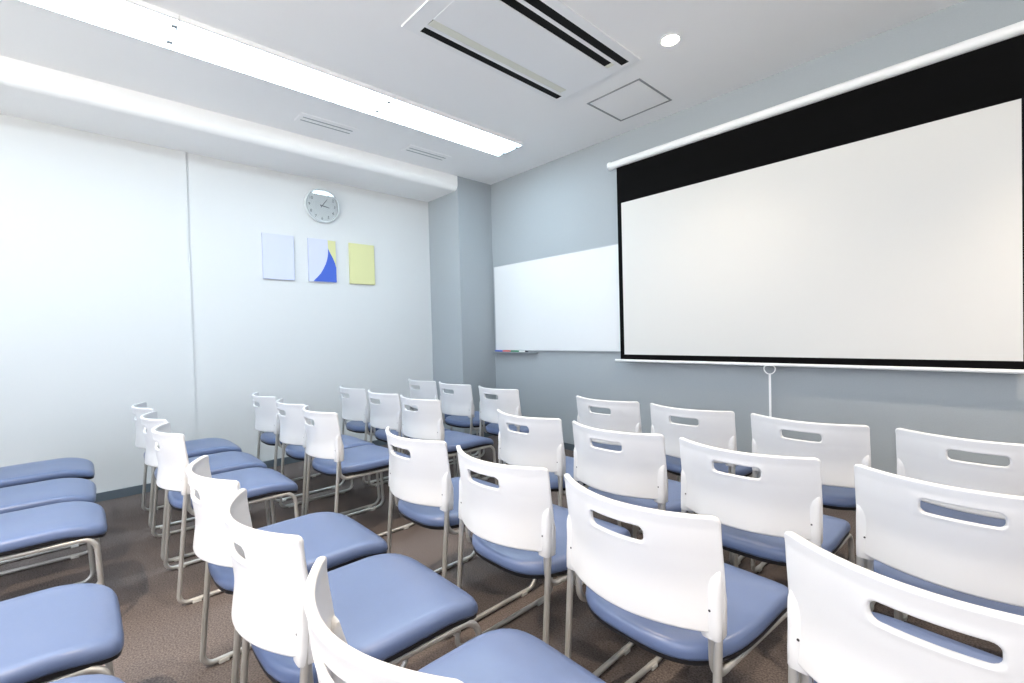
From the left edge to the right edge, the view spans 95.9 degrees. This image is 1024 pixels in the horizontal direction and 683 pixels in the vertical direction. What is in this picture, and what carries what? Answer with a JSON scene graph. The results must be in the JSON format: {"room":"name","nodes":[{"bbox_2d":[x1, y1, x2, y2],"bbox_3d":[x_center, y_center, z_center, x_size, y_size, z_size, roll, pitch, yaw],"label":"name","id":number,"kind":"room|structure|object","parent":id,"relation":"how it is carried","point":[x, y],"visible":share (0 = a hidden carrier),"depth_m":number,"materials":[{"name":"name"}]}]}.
{"room":"seminar room","nodes":[
{"label":"seminar room","id":0,"kind":"room"},
{"bbox_2d":[0,114,432,492],"bbox_3d":[-2.840,-0.261,3.651,6.065,2.846,0.112,-2,1,-43],"label":"wall","id":1,"kind":"structure","parent":0,"point":[131,272],"depth_m":3.68,"materials":[{"name":"white paint"}]},
{"bbox_2d":[95,440,387,502],"bbox_3d":[-2.935,1.137,3.473,5.598,0.062,0.026,-2,1,-43],"label":"baseboard","id":2,"kind":"structure","parent":1,"relation":"attached to","point":[108,495],"depth_m":3.52,"materials":[{"name":"grey plastic"}]},
{"bbox_2d":[261,232,294,279],"bbox_3d":[-2.142,-0.775,4.233,0.268,0.413,0.020,-2,1,-43],"label":"wall panel","id":3,"kind":"object","parent":1,"relation":"attached to","point":[277,249],"visible":1,"depth_m":4.22,"materials":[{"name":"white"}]},
{"bbox_2d":[307,238,336,282],"bbox_3d":[-1.851,-0.787,4.505,0.268,0.413,0.021,-2,1,-43],"label":"wall panel","id":4,"kind":"object","parent":1,"relation":"attached to","point":[321,253],"visible":1,"depth_m":4.49,"materials":[{"name":"blue"}]},
{"bbox_2d":[304,188,339,222],"bbox_3d":[-1.848,-1.322,4.497,0.336,0.335,0.061,-2,1,-43],"label":"wall clock","id":5,"kind":"object","parent":1,"relation":"attached to","point":[320,204],"visible":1,"depth_m":4.50,"materials":[{"name":"grey plastic"}]},
{"bbox_2d":[348,243,374,284],"bbox_3d":[-1.554,-0.799,4.784,0.271,0.413,0.020,-2,1,-43],"label":"wall panel","id":6,"kind":"object","parent":1,"relation":"attached to","point":[361,256],"visible":1,"depth_m":4.77,"materials":[{"name":"yellow paper"}]},
{"bbox_2d":[428,176,495,433],"bbox_3d":[-0.572,-0.349,5.322,0.467,2.846,0.575,-2,1,-43],"label":"wall pillar","id":7,"kind":"structure","parent":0,"point":[460,221],"depth_m":5.12,"materials":[{"name":"white paint"}]},
{"bbox_2d":[0,0,963,184],"bbox_3d":[-0.605,-1.731,1.200,6.265,0.060,6.760,-2,1,-43],"label":"ceiling","id":8,"kind":"structure","parent":0,"point":[725,46],"depth_m":2.82,"materials":[{"name":"white paint"}]},
{"bbox_2d":[17,0,178,49],"bbox_3d":[-2.292,-1.654,2.086,1.248,0.036,0.336,-2,1,-43],"label":"recessed light","id":9,"kind":"object","parent":8,"relation":"in","point":[140,20],"visible":1,"depth_m":2.35,"materials":[{"name":"white plastic"}]},
{"bbox_2d":[0,55,457,201],"bbox_3d":[-2.819,-1.604,3.226,5.598,0.148,0.575,-2,1,-43],"label":"ceiling beam","id":10,"kind":"structure","parent":8,"relation":"attached to","point":[29,91],"depth_m":3.46,"materials":[{"name":"white paint"}]},
{"bbox_2d":[170,15,394,115],"bbox_3d":[-1.384,-1.692,2.937,1.238,0.036,0.336,-2,1,-43],"label":"recessed light","id":11,"kind":"object","parent":8,"relation":"in","point":[192,38],"visible":1,"depth_m":2.83,"materials":[{"name":"white plastic"}]},
{"bbox_2d":[294,113,358,136],"bbox_3d":[-1.467,-1.717,3.668,0.450,0.008,0.170,-2,1,-43],"label":"ceiling vent","id":12,"kind":"object","parent":8,"relation":"in","point":[304,118],"visible":1,"depth_m":3.65,"materials":[{"name":"grey metal"}]},
{"bbox_2d":[400,145,450,161],"bbox_3d":[-0.796,-1.745,4.297,0.450,0.008,0.170,-2,1,-43],"label":"ceiling vent","id":13,"kind":"object","parent":8,"relation":"in","point":[411,149],"visible":1,"depth_m":4.28,"materials":[{"name":"grey metal"}]},
{"bbox_2d":[374,95,522,155],"bbox_3d":[-0.475,-1.731,3.789,1.253,0.036,0.336,-2,1,-43],"label":"recessed light","id":14,"kind":"object","parent":8,"relation":"in","point":[402,111],"visible":0.97,"depth_m":3.70,"materials":[{"name":"white plastic"}]},
{"bbox_2d":[402,0,640,102],"bbox_3d":[0.102,-1.740,2.702,1.280,0.012,0.695,-2,1,-43],"label":"air conditioner","id":15,"kind":"object","parent":8,"relation":"attached to","point":[545,47],"visible":1,"depth_m":2.66,"materials":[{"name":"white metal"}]},
{"bbox_2d":[587,78,671,120],"bbox_3d":[0.869,-1.776,3.422,0.444,0.004,0.444,-2,1,-43],"label":"ceiling hatch","id":16,"kind":"object","parent":8,"relation":"attached to","point":[636,97],"visible":1,"depth_m":3.40,"materials":[{"name":"grey metal"}]},
{"bbox_2d":[659,33,681,46],"bbox_3d":[0.928,-1.762,2.705,0.124,0.011,0.124,-2,1,-43],"label":"recessed light","id":17,"kind":"object","parent":8,"relation":"in","point":[671,39],"visible":1,"depth_m":2.69,"materials":[{"name":"white plastic"}]},
{"bbox_2d":[0,435,1002,682],"bbox_3d":[-0.529,1.173,1.250,6.265,0.060,6.760,-2,1,-43],"label":"floor","id":18,"kind":"structure","parent":0,"point":[162,634],"depth_m":2.08,"materials":[{"name":"carpet"}]},
{"bbox_2d":[0,458,94,564],"bbox_3d":[-2.784,0.802,2.648,0.580,0.751,0.449,-2,1,-43],"label":"chair","id":19,"kind":"object","parent":18,"relation":"on","point":[13,475],"visible":0.75,"depth_m":2.62,"materials":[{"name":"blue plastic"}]},
{"bbox_2d":[0,478,95,583],"bbox_3d":[-2.373,0.799,2.203,0.580,0.751,0.449,-2,1,-42],"label":"chair","id":20,"kind":"object","parent":18,"relation":"on","point":[36,494],"visible":0.74,"depth_m":2.23,"materials":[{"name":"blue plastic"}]},
{"bbox_2d":[0,501,106,585],"bbox_3d":[-1.991,0.795,1.828,0.580,0.751,0.449,-2,1,-43],"label":"chair","id":21,"kind":"object","parent":18,"relation":"on","point":[22,532],"visible":0.88,"depth_m":1.83,"materials":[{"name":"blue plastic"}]},
{"bbox_2d":[0,583,123,682],"bbox_3d":[-1.308,0.790,1.099,0.580,0.751,0.449,-2,1,-43],"label":"chair","id":22,"kind":"object","parent":18,"relation":"on","point":[48,635],"visible":0.94,"depth_m":1.15,"materials":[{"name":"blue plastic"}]},
{"bbox_2d":[49,674,124,682],"bbox_3d":[-0.945,0.787,0.712,0.580,0.751,0.449,-2,1,-43],"label":"chair","id":23,"kind":"object","parent":18,"relation":"on","point":[92,678],"visible":1,"depth_m":0.99,"materials":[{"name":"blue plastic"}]},
{"bbox_2d":[131,402,241,528],"bbox_3d":[-2.193,0.778,3.133,0.580,0.751,0.449,-2,1,-43],"label":"chair","id":24,"kind":"object","parent":18,"relation":"on","point":[199,447],"visible":0.59,"depth_m":3.02,"materials":[{"name":"white plastic"}]},
{"bbox_2d":[140,411,270,561],"bbox_3d":[-1.790,0.775,2.702,0.580,0.751,0.449,-2,1,-43],"label":"chair","id":25,"kind":"object","parent":18,"relation":"on","point":[221,462],"visible":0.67,"depth_m":2.63,"materials":[{"name":"white plastic"}]},
{"bbox_2d":[151,422,298,603],"bbox_3d":[-1.424,0.772,2.312,0.580,0.751,0.449,-2,1,-43],"label":"chair","id":26,"kind":"object","parent":18,"relation":"on","point":[170,448],"visible":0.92,"depth_m":2.10,"materials":[{"name":"white plastic"}]},
{"bbox_2d":[186,455,387,682],"bbox_3d":[-0.775,0.767,1.619,0.580,0.751,0.449,-2,1,-43],"label":"chair","id":27,"kind":"object","parent":18,"relation":"on","point":[341,539],"visible":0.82,"depth_m":1.52,"materials":[{"name":"white plastic"}]},
{"bbox_2d":[252,392,344,501],"bbox_3d":[-1.657,0.757,3.554,0.580,0.751,0.449,-2,1,-43],"label":"chair","id":28,"kind":"object","parent":18,"relation":"on","point":[267,420],"visible":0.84,"depth_m":3.30,"materials":[{"name":"white plastic"}]},
{"bbox_2d":[276,398,379,515],"bbox_3d":[-1.260,0.754,3.131,0.580,0.751,0.449,-2,1,-43],"label":"chair","id":29,"kind":"object","parent":18,"relation":"on","point":[292,425],"visible":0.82,"depth_m":2.91,"materials":[{"name":"white plastic"}]},
{"bbox_2d":[222,488,481,682],"bbox_3d":[-0.421,0.764,1.239,0.580,0.751,0.449,-2,1,-43],"label":"chair","id":30,"kind":"object","parent":18,"relation":"on","point":[391,608],"visible":0.96,"depth_m":1.09,"materials":[{"name":"white plastic"}]},
{"bbox_2d":[302,405,414,536],"bbox_3d":[-0.932,0.751,2.780,0.580,0.751,0.449,-2,1,-43],"label":"chair","id":31,"kind":"object","parent":18,"relation":"on","point":[324,443],"visible":0.94,"depth_m":2.58,"materials":[{"name":"white plastic"}]},
{"bbox_2d":[339,385,395,483],"bbox_3d":[-1.136,0.738,3.905,0.580,0.751,0.449,-2,1,-43],"label":"chair","id":32,"kind":"object","parent":18,"relation":"on","point":[355,408],"visible":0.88,"depth_m":3.65,"materials":[{"name":"white plastic"}]},
{"bbox_2d":[368,389,456,486],"bbox_3d":[-0.784,0.735,3.529,0.580,0.751,0.449,-2,1,-43],"label":"chair","id":33,"kind":"object","parent":18,"relation":"on","point":[388,412],"visible":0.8,"depth_m":3.28,"materials":[{"name":"white plastic"}]},
{"bbox_2d":[408,378,478,461],"bbox_3d":[-0.668,0.717,4.370,0.580,0.751,0.449,-2,1,-43],"label":"chair","id":34,"kind":"object","parent":18,"relation":"on","point":[428,390],"visible":0.42,"depth_m":4.12,"materials":[{"name":"white plastic"}]},
{"bbox_2d":[400,395,497,484],"bbox_3d":[-0.454,0.732,3.176,0.449,0.751,0.580,-1,1,45],"label":"chair","id":35,"kind":"object","parent":18,"relation":"on","point":[426,423],"visible":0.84,"depth_m":2.96,"materials":[{"name":"white plastic"}]},
{"bbox_2d":[304,556,605,682],"bbox_3d":[-0.044,0.761,0.833,0.580,0.751,0.449,-2,1,-42],"label":"chair","id":36,"kind":"object","parent":18,"relation":"on","point":[507,655],"visible":1,"depth_m":0.94,"materials":[{"name":"white plastic"}]},
{"bbox_2d":[385,426,536,636],"bbox_3d":[-0.244,0.746,2.047,0.580,0.751,0.449,-2,1,-43],"label":"chair","id":37,"kind":"object","parent":18,"relation":"on","point":[422,486],"visible":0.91,"depth_m":1.81,"materials":[{"name":"white plastic"}]},
{"bbox_2d":[439,381,508,476],"bbox_3d":[-0.323,0.715,4.002,0.580,0.751,0.449,-2,1,-43],"label":"chair","id":38,"kind":"object","parent":18,"relation":"on","point":[460,405],"visible":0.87,"depth_m":3.76,"materials":[{"name":"white plastic"}]},
{"bbox_2d":[478,385,528,480],"bbox_3d":[0.050,0.712,3.604,0.580,0.751,0.449,-2,1,-43],"label":"chair","id":39,"kind":"object","parent":18,"relation":"on","point":[508,401],"visible":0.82,"depth_m":3.39,"materials":[{"name":"white plastic"}]},
{"bbox_2d":[455,445,633,676],"bbox_3d":[0.111,0.743,1.668,0.580,0.751,0.449,-2,1,-43],"label":"chair","id":40,"kind":"object","parent":18,"relation":"on","point":[516,527],"visible":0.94,"depth_m":1.43,"materials":[{"name":"white plastic"}]},
{"bbox_2d":[497,409,620,525],"bbox_3d":[0.232,0.727,2.445,0.580,0.751,0.449,-2,1,-43],"label":"chair","id":41,"kind":"object","parent":18,"relation":"on","point":[543,446],"visible":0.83,"depth_m":2.20,"materials":[{"name":"white plastic"}]},
{"bbox_2d":[576,395,679,533],"bbox_3d":[0.716,0.706,2.893,0.580,0.751,0.449,-2,1,-43],"label":"chair","id":42,"kind":"object","parent":18,"relation":"on","point":[624,416],"visible":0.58,"depth_m":2.65,"materials":[{"name":"white plastic"}]},
{"bbox_2d":[572,421,687,584],"bbox_3d":[0.584,0.724,2.070,0.580,0.751,0.449,-2,1,-43],"label":"chair","id":43,"kind":"object","parent":18,"relation":"on","point":[636,474],"visible":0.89,"depth_m":1.84,"materials":[{"name":"white plastic"}]},
{"bbox_2d":[564,473,800,682],"bbox_3d":[0.459,0.740,1.281,0.580,0.751,0.449,-2,1,-40],"label":"chair","id":44,"kind":"object","parent":18,"relation":"on","point":[671,592],"visible":0.99,"depth_m":1.06,"materials":[{"name":"white plastic"}]},
{"bbox_2d":[650,403,757,565],"bbox_3d":[1.068,0.703,2.517,0.580,0.751,0.449,-2,1,-43],"label":"chair","id":45,"kind":"object","parent":18,"relation":"on","point":[717,429],"visible":0.59,"depth_m":2.30,"materials":[{"name":"white plastic"}]},
{"bbox_2d":[679,437,854,682],"bbox_3d":[0.932,0.721,1.697,0.580,0.751,0.449,-2,1,-43],"label":"chair","id":46,"kind":"object","parent":18,"relation":"on","point":[754,514],"visible":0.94,"depth_m":1.49,"materials":[{"name":"white plastic"}]},
{"bbox_2d":[750,413,875,611],"bbox_3d":[1.425,0.701,2.130,0.580,0.751,0.449,-2,1,-41],"label":"chair","id":47,"kind":"object","parent":18,"relation":"on","point":[841,447],"visible":0.62,"depth_m":1.89,"materials":[{"name":"white plastic"}]},
{"bbox_2d":[784,531,1023,682],"bbox_3d":[0.845,0.737,0.866,0.580,0.751,0.449,-2,1,-38],"label":"chair","id":48,"kind":"object","parent":18,"relation":"on","point":[834,635],"visible":1,"depth_m":0.76,"materials":[{"name":"white plastic"}]},
{"bbox_2d":[854,464,1023,619],"bbox_3d":[1.296,0.718,1.300,0.580,0.751,0.449,-2,1,-41],"label":"chair","id":49,"kind":"object","parent":18,"relation":"on","point":[969,562],"visible":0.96,"depth_m":1.15,"materials":[{"name":"white plastic"}]},
{"bbox_2d":[895,428,1023,620],"bbox_3d":[1.784,0.698,1.744,0.580,0.751,0.449,-2,1,-41],"label":"chair","id":50,"kind":"object","parent":18,"relation":"on","point":[922,456],"visible":0.62,"depth_m":1.61,"materials":[{"name":"white plastic"}]},
{"bbox_2d":[491,0,1023,477],"bbox_3d":[1.681,-0.374,3.332,0.100,2.846,6.560,-2,1,-43],"label":"wall","id":51,"kind":"structure","parent":0,"point":[568,203],"depth_m":3.30,"materials":[{"name":"white paint"}]},
{"bbox_2d":[472,432,492,436],"bbox_3d":[-0.339,1.041,5.130,0.459,0.062,0.008,-2,1,-43],"label":"baseboard","id":52,"kind":"structure","parent":51,"relation":"attached to","point":[485,433],"depth_m":5.16,"materials":[{"name":"grey plastic"}]},
{"bbox_2d":[493,243,620,352],"bbox_3d":[0.411,-0.366,4.561,0.070,0.967,1.814,-2,1,-43],"label":"whiteboard","id":53,"kind":"object","parent":51,"relation":"attached to","point":[569,301],"visible":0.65,"depth_m":4.51,"materials":[{"name":"white"}]},
{"bbox_2d":[493,351,537,352],"bbox_3d":[0.027,0.115,4.992,0.070,0.012,0.640,-2,1,-43],"label":"tray","id":54,"kind":"object","parent":53,"relation":"on","point":[493,351],"depth_m":4.96,"materials":[{"name":"silver metal"}]},
{"bbox_2d":[564,442,855,510],"bbox_3d":[1.875,1.018,3.109,0.008,0.062,5.985,-2,1,-43],"label":"baseboard","id":55,"kind":"structure","parent":51,"relation":"attached to","point":[568,446],"depth_m":4.51,"materials":[{"name":"grey plastic"}]},
{"bbox_2d":[607,20,1023,416],"bbox_3d":[1.740,-0.401,3.111,0.114,2.305,2.500,-2,1,-43],"label":"projector screen","id":56,"kind":"object","parent":51,"relation":"attached to","point":[874,220],"visible":0.98,"depth_m":2.77,"materials":[{"name":"white fabric"}]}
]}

